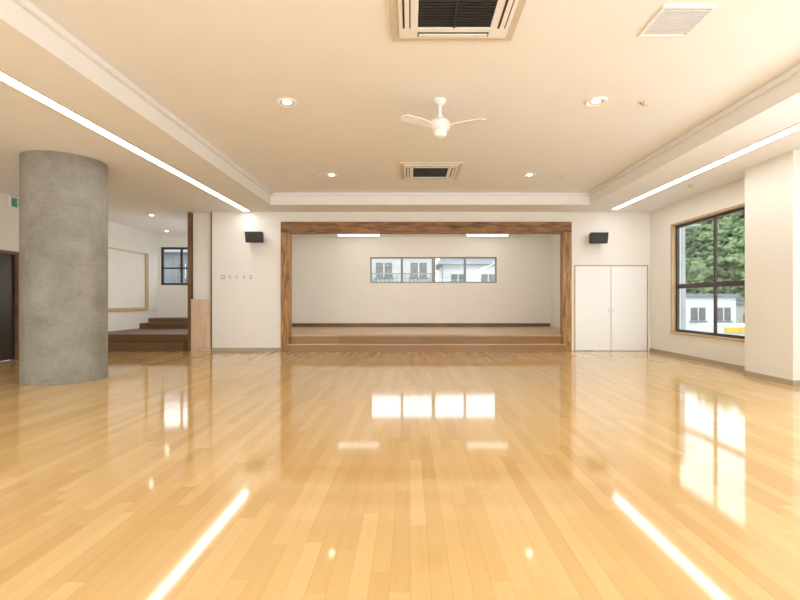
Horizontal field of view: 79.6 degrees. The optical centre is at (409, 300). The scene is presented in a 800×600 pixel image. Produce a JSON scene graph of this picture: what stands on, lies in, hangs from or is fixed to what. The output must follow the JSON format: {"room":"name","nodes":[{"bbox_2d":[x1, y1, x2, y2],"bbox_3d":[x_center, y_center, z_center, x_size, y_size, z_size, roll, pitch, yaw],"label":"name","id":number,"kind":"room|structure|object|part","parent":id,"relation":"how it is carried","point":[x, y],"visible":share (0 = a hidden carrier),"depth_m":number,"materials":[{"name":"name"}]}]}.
{"room":"community hall","nodes":[
{"label":"community hall","id":0,"kind":"room"},
{"bbox_2d":[0,193,157,331],"bbox_3d":[-8.500,-0.487,6.000,0.200,3.475,20.400,0,0,0],"label":"wall","id":1,"kind":"structure","parent":0,"point":[120,236],"depth_m":14.12,"materials":[{"name":"beige paint"}]},
{"bbox_2d":[0,250,18,360],"bbox_3d":[-8.465,0.100,9.460,0.170,2.300,1.720,0,0,0],"label":"door","id":2,"kind":"structure","parent":1,"relation":"in","point":[9,260],"depth_m":10.13,"materials":[{"name":"brown wood"}]},
{"bbox_2d":[9,196,18,208],"bbox_3d":[-8.371,-2.080,10.190,0.057,0.220,0.300,0,0,0],"label":"exit sign","id":3,"kind":"object","parent":1,"relation":"attached to","point":[13,202],"visible":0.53,"depth_m":10.12,"materials":[{"name":"green plastic"}]},
{"bbox_2d":[108,247,148,311],"bbox_3d":[-8.370,-0.605,14.060,0.060,1.810,2.520,0,0,0],"label":"board","id":4,"kind":"object","parent":1,"relation":"attached to","point":[128,271],"visible":0.73,"depth_m":14.24,"materials":[{"name":"white wood"}]},
{"bbox_2d":[193,213,210,298],"bbox_3d":[-5.210,-0.487,12.150,0.520,3.475,0.100,0,0,0],"label":"wall","id":5,"kind":"structure","parent":0,"point":[201,221],"depth_m":12.10,"materials":[{"name":"beige paint"}]},
{"bbox_2d":[211,212,211,350],"bbox_3d":[-4.965,-0.487,12.045,0.030,3.475,0.110,0,0,0],"label":"post","id":6,"kind":"object","parent":5,"relation":"attached to","point":[211,212],"visible":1,"depth_m":11.99,"materials":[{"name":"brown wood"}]},
{"bbox_2d":[158,234,549,322],"bbox_3d":[-1.200,-0.487,16.100,14.400,3.475,0.200,0,0,0],"label":"wall","id":7,"kind":"structure","parent":0,"point":[331,283],"depth_m":16.00,"materials":[{"name":"beige paint"}]},
{"bbox_2d":[161,247,187,284],"bbox_3d":[-7.665,-1.165,16.110,1.330,1.270,0.060,0,0,0],"label":"window","id":8,"kind":"structure","parent":7,"relation":"in","point":[181,249],"depth_m":16.08,"materials":[{"name":"brown metal"}]},
{"bbox_2d":[292,323,549,326],"bbox_3d":[0.350,0.795,15.990,8.640,0.110,0.020,0,0,0],"label":"baseboard","id":9,"kind":"structure","parent":7,"relation":"attached to","point":[293,324],"depth_m":15.98,"materials":[{"name":"brown wood"}]},
{"bbox_2d":[370,257,496,282],"bbox_3d":[0.785,-1.035,16.110,4.230,0.870,0.060,0,0,0],"label":"window","id":10,"kind":"structure","parent":7,"relation":"in","point":[371,258],"depth_m":16.08,"materials":[{"name":"silver metal"}]},
{"bbox_2d":[0,351,799,599],"bbox_3d":[-1.200,1.350,6.000,14.800,0.200,20.400,0,0,0],"label":"floor","id":11,"kind":"structure","parent":0,"point":[186,475],"depth_m":3.40,"materials":[{"name":"brown wood"}]},
{"bbox_2d":[19,150,107,385],"bbox_3d":[-5.490,-0.487,7.650,1.148,3.475,1.148,0,0,0],"label":"concrete column","id":12,"kind":"structure","parent":11,"relation":"on","point":[63,196],"depth_m":7.18,"materials":[{"name":"grey concrete"}]},
{"bbox_2d":[108,318,187,351],"bbox_3d":[-6.987,0.900,13.925,2.825,0.700,4.150,0,0,0],"label":"raised platform","id":13,"kind":"object","parent":11,"relation":"on","point":[159,334],"visible":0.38,"depth_m":12.20,"materials":[{"name":"brown wood"}]},
{"bbox_2d":[191,299,210,350],"bbox_3d":[-5.232,0.600,12.040,0.495,1.300,0.120,0,0,0],"label":"cabinet","id":14,"kind":"object","parent":11,"relation":"on","point":[200,308],"visible":1,"depth_m":11.99,"materials":[{"name":"brown wood"}]},
{"bbox_2d":[287,327,565,351],"bbox_3d":[0.350,1.048,13.875,8.640,0.405,4.250,0,0,0],"label":"stage platform","id":15,"kind":"object","parent":11,"relation":"on","point":[303,339],"visible":0.97,"depth_m":12.06,"materials":[{"name":"brown wood"}]},
{"bbox_2d":[0,0,799,233],"bbox_3d":[-1.200,-2.487,6.000,14.800,0.525,20.400,0,0,0],"label":"ceiling","id":16,"kind":"structure","parent":0,"point":[221,67],"depth_m":5.87,"materials":[{"name":"paint"}]},
{"bbox_2d":[0,70,248,210],"bbox_3d":[-4.030,-2.219,4.125,0.164,0.012,15.450,0,0,0],"label":"recessed light","id":17,"kind":"object","parent":16,"relation":"in","point":[4,77],"visible":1,"depth_m":6.19,"materials":[{"name":"white plastic"}]},
{"bbox_2d":[276,98,297,106],"bbox_3d":[-1.545,-2.490,6.030,0.270,0.020,0.270,0,0,0],"label":"recessed light","id":18,"kind":"object","parent":16,"relation":"in","point":[285,102],"visible":1,"depth_m":6.01,"materials":[{"name":"white plastic"}]},
{"bbox_2d":[325,173,338,176],"bbox_3d":[-1.550,-2.490,9.500,0.270,0.020,0.270,0,0,0],"label":"recessed light","id":19,"kind":"object","parent":16,"relation":"in","point":[326,174],"visible":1,"depth_m":9.49,"materials":[{"name":"white plastic"}]},
{"bbox_2d":[13,0,799,195],"bbox_3d":[0.465,-2.464,4.300,7.370,0.068,13.600,0,0,0],"label":"trim","id":20,"kind":"structure","parent":16,"relation":"attached to","point":[27,5],"depth_m":6.70,"materials":[{"name":"paint"}]},
{"bbox_2d":[400,162,462,178],"bbox_3d":[0.385,-2.472,9.195,1.130,0.056,1.130,0,0,0],"label":"air conditioner","id":21,"kind":"object","parent":16,"relation":"attached to","point":[409,170],"visible":1,"depth_m":9.03,"materials":[{"name":"white plastic"}]},
{"bbox_2d":[413,168,447,176],"bbox_3d":[0.385,-2.475,9.195,0.650,0.042,0.650,0,0,0],"label":"grille","id":22,"kind":"object","parent":21,"relation":"attached to","point":[417,172],"depth_m":9.21,"materials":[{"name":"black metal"}]},
{"bbox_2d":[400,97,485,142],"bbox_3d":[0.393,-2.263,6.073,1.021,0.475,0.952,0,0,0],"label":"ceiling fan","id":23,"kind":"object","parent":16,"relation":"hanging from","point":[439,125],"visible":1,"depth_m":5.88,"materials":[{"name":"white plastic"}]},
{"bbox_3d":[0.086,-2.165,5.769,0.460,0.028,0.149,0,0,-35],"label":"blade","id":24,"kind":"part","parent":23,"relation":"part of","materials":[{"name":"white plastic"}]},
{"bbox_3d":[0.334,-2.165,6.317,0.161,0.028,0.463,0,0,0],"label":"blade","id":25,"kind":"part","parent":23,"relation":"part of","materials":[{"name":"white plastic"}]},
{"bbox_3d":[0.373,-2.350,5.970,0.040,0.180,0.040,0,0,0],"label":"rod","id":26,"kind":"part","parent":23,"relation":"part of","materials":[{"name":"white metal"}]},
{"bbox_3d":[0.690,-2.165,5.822,0.460,0.028,0.149,0,0,25],"label":"blade","id":27,"kind":"part","parent":23,"relation":"part of","materials":[{"name":"white plastic"}]},
{"bbox_2d":[389,0,526,40],"bbox_3d":[0.395,-2.472,3.995,1.130,0.056,1.130,0,0,0],"label":"air conditioner","id":28,"kind":"object","parent":16,"relation":"attached to","point":[411,20],"visible":1,"depth_m":4.20,"materials":[{"name":"white plastic"}]},
{"bbox_2d":[418,0,497,27],"bbox_3d":[0.395,-2.475,3.995,0.650,0.042,0.650,0,0,0],"label":"grille","id":29,"kind":"object","parent":28,"relation":"attached to","point":[431,13],"depth_m":4.13,"materials":[{"name":"black metal"}]},
{"bbox_2d":[522,173,535,176],"bbox_3d":[2.360,-2.490,9.500,0.270,0.020,0.270,0,0,0],"label":"recessed light","id":30,"kind":"object","parent":16,"relation":"in","point":[526,174],"visible":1,"depth_m":9.49,"materials":[{"name":"white plastic"}]},
{"bbox_2d":[585,97,607,105],"bbox_3d":[2.330,-2.490,6.000,0.270,0.020,0.270,0,0,0],"label":"recessed light","id":31,"kind":"object","parent":16,"relation":"in","point":[595,101],"visible":1,"depth_m":5.98,"materials":[{"name":"white plastic"}]},
{"bbox_2d":[640,100,649,105],"bbox_3d":[2.950,-2.475,6.030,0.110,0.050,0.110,0,0,0],"label":"smoke detector","id":32,"kind":"object","parent":16,"relation":"attached to","point":[645,102],"visible":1,"depth_m":6.00,"materials":[{"name":"beige plastic"}]},
{"bbox_2d":[637,5,717,36],"bbox_3d":[2.370,-2.490,4.285,0.460,0.020,0.470,0,0,0],"label":"ceiling vent","id":33,"kind":"object","parent":16,"relation":"in","point":[670,20],"visible":1,"depth_m":4.25,"materials":[{"name":"white plastic"}]},
{"bbox_2d":[612,123,799,208],"bbox_3d":[4.940,-2.219,4.000,0.164,0.012,15.200,0,0,0],"label":"recessed light","id":34,"kind":"object","parent":16,"relation":"in","point":[795,127],"visible":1,"depth_m":7.61,"materials":[{"name":"white plastic"}]},
{"bbox_2d":[292,234,553,236],"bbox_3d":[0.350,-2.425,14.100,8.640,0.550,3.800,0,0,0],"label":"ceiling","id":35,"kind":"structure","parent":0,"point":[293,235],"depth_m":15.76,"materials":[{"name":"paint"}]},
{"bbox_2d":[338,234,379,235],"bbox_3d":[-1.635,-2.110,15.300,1.350,0.080,0.120,0,0,0],"label":"fluorescent light","id":36,"kind":"object","parent":35,"relation":"attached to","point":[338,234],"visible":0.73,"depth_m":15.25,"materials":[{"name":"white plastic"}]},
{"bbox_2d":[466,234,507,235],"bbox_3d":[2.470,-2.110,15.300,1.340,0.080,0.120,0,0,0],"label":"fluorescent light","id":37,"kind":"object","parent":35,"relation":"attached to","point":[466,234],"visible":0.73,"depth_m":15.25,"materials":[{"name":"white plastic"}]},
{"bbox_2d":[212,212,649,350],"bbox_3d":[0.525,-0.487,12.100,10.950,3.475,0.200,0,0,0],"label":"wall","id":38,"kind":"structure","parent":0,"point":[246,313],"depth_m":12.00,"materials":[{"name":"beige paint"}]},
{"bbox_2d":[212,348,280,350],"bbox_3d":[-4.088,1.210,11.992,1.725,0.080,0.015,0,0,0],"label":"baseboard","id":39,"kind":"structure","parent":38,"relation":"attached to","point":[213,349],"depth_m":11.98,"materials":[{"name":"brown wood"}]},
{"bbox_2d":[245,232,263,242],"bbox_3d":[-3.800,-1.560,11.826,0.436,0.259,0.347,0,0,0],"label":"wall speaker","id":40,"kind":"object","parent":38,"relation":"attached to","point":[250,237],"visible":1,"depth_m":11.68,"materials":[{"name":"black plastic"}]},
{"bbox_2d":[281,222,571,350],"bbox_3d":[0.403,-0.362,12.080,7.255,3.225,0.240,0,0,0],"label":"stage frame","id":41,"kind":"structure","parent":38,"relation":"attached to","point":[564,229],"depth_m":11.96,"materials":[{"name":"brown wood"}]},
{"bbox_3d":[-3.115,-0.223,12.080,0.220,2.945,0.240,0,0,0],"label":"post","id":42,"kind":"part","parent":41,"relation":"part of","materials":[{"name":"brown wood"}]},
{"bbox_3d":[3.920,-0.223,12.080,0.220,2.945,0.240,0,0,0],"label":"post","id":43,"kind":"part","parent":41,"relation":"part of","materials":[{"name":"brown wood"}]},
{"bbox_2d":[589,232,608,243],"bbox_3d":[4.610,-1.540,11.826,0.436,0.259,0.347,0,0,0],"label":"wall speaker","id":44,"kind":"object","parent":38,"relation":"attached to","point":[594,237],"visible":1,"depth_m":11.68,"materials":[{"name":"black plastic"}]},
{"bbox_2d":[574,265,647,350],"bbox_3d":[5.025,0.175,12.043,1.850,2.150,0.115,0,0,0],"label":"door","id":45,"kind":"structure","parent":38,"relation":"in","point":[611,301],"depth_m":11.99,"materials":[{"name":"white wood"}]},
{"bbox_2d":[550,234,559,327],"bbox_3d":[4.770,-0.487,14.100,0.200,3.475,3.800,0,0,0],"label":"wall","id":46,"kind":"structure","parent":0,"point":[554,239],"depth_m":15.41,"materials":[{"name":"beige paint"}]},
{"bbox_2d":[650,177,744,365],"bbox_3d":[6.100,-0.487,6.000,0.200,3.475,20.400,0,0,0],"label":"wall","id":47,"kind":"structure","parent":0,"point":[730,194],"depth_m":11.00,"materials":[{"name":"beige paint"}]},
{"bbox_2d":[670,203,744,341],"bbox_3d":[6.058,-0.510,9.625,0.165,2.500,2.810,0,0,0],"label":"window","id":48,"kind":"structure","parent":47,"relation":"in","point":[676,286],"depth_m":10.19,"materials":[{"name":"brown wood"}]},
{"bbox_2d":[649,348,799,385],"bbox_3d":[5.817,1.210,4.000,0.365,0.080,16.000,0,0,0],"label":"baseboard","id":49,"kind":"structure","parent":47,"relation":"attached to","point":[729,365],"depth_m":8.80,"materials":[{"name":"brown wood"}]},
{"bbox_2d":[745,150,799,379],"bbox_3d":[5.825,-0.487,7.590,0.350,3.475,1.020,0,0,0],"label":"pillar","id":50,"kind":"structure","parent":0,"point":[772,186],"depth_m":7.46,"materials":[{"name":"beige paint"}]},
{"bbox_3d":[-5.513,-0.488,14.100,0.125,3.475,3.800,0,0,0],"label":"wall","id":51,"kind":"structure","parent":0,"visible":0},
{"bbox_2d":[188,212,192,350],"bbox_3d":[-5.532,-0.487,12.115,0.085,3.475,0.170,0,0,0],"label":"post","id":52,"kind":"object","parent":51,"relation":"attached to","point":[190,214],"visible":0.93,"depth_m":12.03,"materials":[{"name":"brown wood"}]},
{"label":"outside","id":53,"kind":"structure","parent":0,"visible":0},
{"bbox_3d":[10.000,4.350,70.000,260.000,0.200,260.000,0,0,0],"label":"ground","id":54,"kind":"structure","parent":53,"visible":0},
{"bbox_2d":[164,250,187,282],"bbox_3d":[-18.000,-0.275,33.850,11.000,9.050,8.300,0,0,0],"label":"house","id":55,"kind":"structure","parent":54,"relation":"on","point":[171,257],"depth_m":30.50,"materials":[{"name":"tile"}]},
{"bbox_3d":[-18.000,-1.310,30.100,10.000,0.720,0.800,0,0,0],"label":"balcony rail","id":56,"kind":"part","parent":55,"relation":"part of","materials":[{"name":"grey metal"}]},
{"bbox_2d":[372,259,436,281],"bbox_3d":[-1.600,0.475,32.700,6.800,7.550,8.000,0,0,0],"label":"house","id":57,"kind":"structure","parent":54,"relation":"on","point":[383,270],"depth_m":29.50,"materials":[{"name":"white paint"}]},
{"bbox_3d":[-1.600,-1.310,29.100,6.400,0.720,0.800,0,0,0],"label":"balcony rail","id":58,"kind":"part","parent":57,"relation":"part of","materials":[{"name":"white metal"}]},
{"bbox_2d":[436,259,494,281],"bbox_3d":[5.700,0.050,38.000,7.600,8.400,7.000,0,0,0],"label":"house","id":59,"kind":"structure","parent":54,"relation":"on","point":[449,270],"depth_m":35.00,"materials":[{"name":"tile"}]},
{"bbox_2d":[681,224,700,329],"bbox_3d":[12.200,-0.250,21.500,1.600,9.000,0.312,0,0,0],"label":"utility pole","id":60,"kind":"object","parent":54,"relation":"on","point":[683,269],"visible":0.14,"depth_m":21.39,"materials":[{"name":"concrete"}]},
{"bbox_2d":[686,294,740,330],"bbox_3d":[19.800,1.875,36.000,5.600,4.750,6.400,0,0,0],"label":"house","id":61,"kind":"structure","parent":54,"relation":"on","point":[699,307],"depth_m":33.00,"materials":[{"name":"paint"}]},
{"bbox_2d":[696,323,744,335],"bbox_3d":[19.950,2.800,27.675,5.300,2.900,2.650,0,0,0],"label":"shop","id":62,"kind":"structure","parent":54,"relation":"on","point":[724,328],"depth_m":26.75},
{"bbox_2d":[736,301,744,322],"bbox_3d":[24.600,2.125,39.000,4.000,4.250,6.400,0,0,0],"label":"house","id":63,"kind":"structure","parent":54,"relation":"on","point":[740,305],"depth_m":36.00,"materials":[{"name":"white paint"}]},
{"bbox_2d":[736,297,744,300],"bbox_3d":[29.500,1.975,43.000,5.400,4.550,6.400,0,0,0],"label":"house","id":64,"kind":"structure","parent":54,"relation":"on","point":[737,298],"depth_m":39.80,"materials":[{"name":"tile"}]},
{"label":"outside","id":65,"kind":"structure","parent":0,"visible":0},
{"bbox_3d":[61.000,-0.671,70.000,70.000,11.547,120.000,0,0,0],"label":"hillside","id":66,"kind":"object","parent":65,"visible":0},
{"bbox_2d":[685,234,701,257],"bbox_3d":[37.228,-4.436,61.214,6.171,8.747,6.784,0,0,34],"label":"tree","id":67,"kind":"object","parent":66,"relation":"on","point":[690,247],"visible":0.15,"depth_m":60.88,"materials":[{"name":"green plant"}]},
{"bbox_2d":[685,229,701,241],"bbox_3d":[39.173,-5.765,65.274,5.922,8.395,6.511,0,0,-37],"label":"tree","id":68,"kind":"object","parent":66,"relation":"on","point":[697,233],"visible":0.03,"depth_m":64.18,"materials":[{"name":"green plant"}]},
{"bbox_2d":[685,226,704,237],"bbox_3d":[39.835,-6.548,68.646,6.168,8.646,6.765,0,0,4],"label":"tree","id":69,"kind":"object","parent":66,"relation":"on","point":[687,228],"visible":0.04,"depth_m":67.35,"materials":[{"name":"green plant"}]},
{"bbox_2d":[687,287,713,293],"bbox_3d":[29.125,1.254,47.342,4.821,6.162,4.396,0,0,3],"label":"tree","id":70,"kind":"object","parent":66,"relation":"on","point":[705,291],"visible":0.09,"depth_m":46.36,"materials":[{"name":"green plant"}]},
{"bbox_2d":[696,219,713,226],"bbox_3d":[45.214,-8.814,72.421,5.514,7.728,6.047,0,0,-21],"label":"tree","id":71,"kind":"object","parent":66,"relation":"on","point":[711,220],"visible":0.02,"depth_m":71.62,"materials":[{"name":"green plant"}]},
{"bbox_2d":[685,256,724,293],"bbox_3d":[29.888,-0.185,49.477,6.380,8.834,7.103,0,0,40],"label":"tree","id":72,"kind":"object","parent":66,"relation":"on","point":[696,270],"visible":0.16,"depth_m":48.02,"materials":[{"name":"green plant"}]},
{"bbox_2d":[695,237,723,260],"bbox_3d":[34.955,-2.855,53.903,6.111,8.663,6.719,0,0,19],"label":"tree","id":73,"kind":"object","parent":66,"relation":"on","point":[704,247],"visible":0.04,"depth_m":53.88,"materials":[{"name":"green plant"}]},
{"bbox_2d":[686,278,732,293],"bbox_3d":[29.687,0.908,47.669,5.062,6.469,4.615,0,0,-3],"label":"tree","id":74,"kind":"object","parent":66,"relation":"on","point":[718,280],"visible":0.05,"depth_m":46.68,"materials":[{"name":"green plant"}]},
{"bbox_2d":[694,224,726,230],"bbox_3d":[40.598,-6.421,64.682,5.704,7.996,6.256,0,0,41],"label":"tree","id":75,"kind":"object","parent":66,"relation":"on","point":[707,226],"visible":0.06,"depth_m":64.03,"materials":[{"name":"green plant"}]},
{"bbox_2d":[691,231,732,256],"bbox_3d":[37.922,-4.594,59.548,5.893,8.159,6.561,0,0,7],"label":"tree","id":76,"kind":"object","parent":66,"relation":"on","point":[706,236],"visible":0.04,"depth_m":58.87,"materials":[{"name":"green plant"}]},
{"bbox_2d":[694,223,733,258],"bbox_3d":[38.393,-5.005,58.887,7.026,8.738,6.311,0,0,19],"label":"tree","id":77,"kind":"object","parent":66,"relation":"on","point":[724,233],"visible":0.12,"depth_m":58.13,"materials":[{"name":"green plant"}]},
{"bbox_2d":[701,220,738,233],"bbox_3d":[41.178,-6.541,63.374,6.389,7.946,5.739,0,0,0],"label":"tree","id":78,"kind":"object","parent":66,"relation":"on","point":[730,221],"visible":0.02,"depth_m":62.92,"materials":[{"name":"green plant"}]},
{"bbox_2d":[708,223,739,251],"bbox_3d":[39.325,-5.532,59.489,6.492,8.371,5.905,0,0,12],"label":"tree","id":79,"kind":"object","parent":66,"relation":"on","point":[722,226],"visible":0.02,"depth_m":58.41,"materials":[{"name":"green plant"}]},
{"bbox_2d":[706,245,744,293],"bbox_3d":[32.443,-1.337,47.384,5.857,8.210,6.424,0,0,-5],"label":"tree","id":80,"kind":"object","parent":66,"relation":"on","point":[734,263],"visible":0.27,"depth_m":46.70,"materials":[{"name":"green plant"}]},
{"bbox_2d":[706,238,744,280],"bbox_3d":[33.110,-1.974,49.254,6.399,8.860,7.124,0,0,23],"label":"tree","id":81,"kind":"object","parent":66,"relation":"on","point":[740,243],"visible":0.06,"depth_m":48.33,"materials":[{"name":"green plant"}]},
{"bbox_2d":[712,212,744,225],"bbox_3d":[44.250,-8.289,65.850,5.682,7.965,6.232,0,0,19],"label":"tree","id":82,"kind":"object","parent":66,"relation":"on","point":[735,219],"visible":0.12,"depth_m":64.65,"materials":[{"name":"green plant"}]},
{"bbox_2d":[719,272,744,296],"bbox_3d":[29.982,0.500,42.239,4.598,6.366,5.118,0,0,6],"label":"tree","id":83,"kind":"object","parent":66,"relation":"on","point":[739,275],"visible":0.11,"depth_m":42.19,"materials":[{"name":"green plant"}]},
{"bbox_2d":[721,229,744,246],"bbox_3d":[35.595,-3.228,50.197,6.973,8.672,6.264,0,0,29],"label":"tree","id":84,"kind":"object","parent":66,"relation":"on","point":[738,235],"visible":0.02,"depth_m":49.81,"materials":[{"name":"green plant"}]},
{"bbox_2d":[732,219,744,238],"bbox_3d":[38.827,-5.242,52.771,6.610,8.448,6.027,0,0,-43],"label":"tree","id":85,"kind":"object","parent":66,"relation":"on","point":[736,230],"visible":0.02,"depth_m":53.46,"materials":[{"name":"green plant"}]},
{"bbox_2d":[734,211,744,222],"bbox_3d":[46.730,-9.234,64.768,6.062,8.497,6.648,0,0,21],"label":"tree","id":86,"kind":"object","parent":66,"relation":"on","point":[743,212],"visible":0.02,"depth_m":64.82,"materials":[{"name":"green plant"}]}
]}

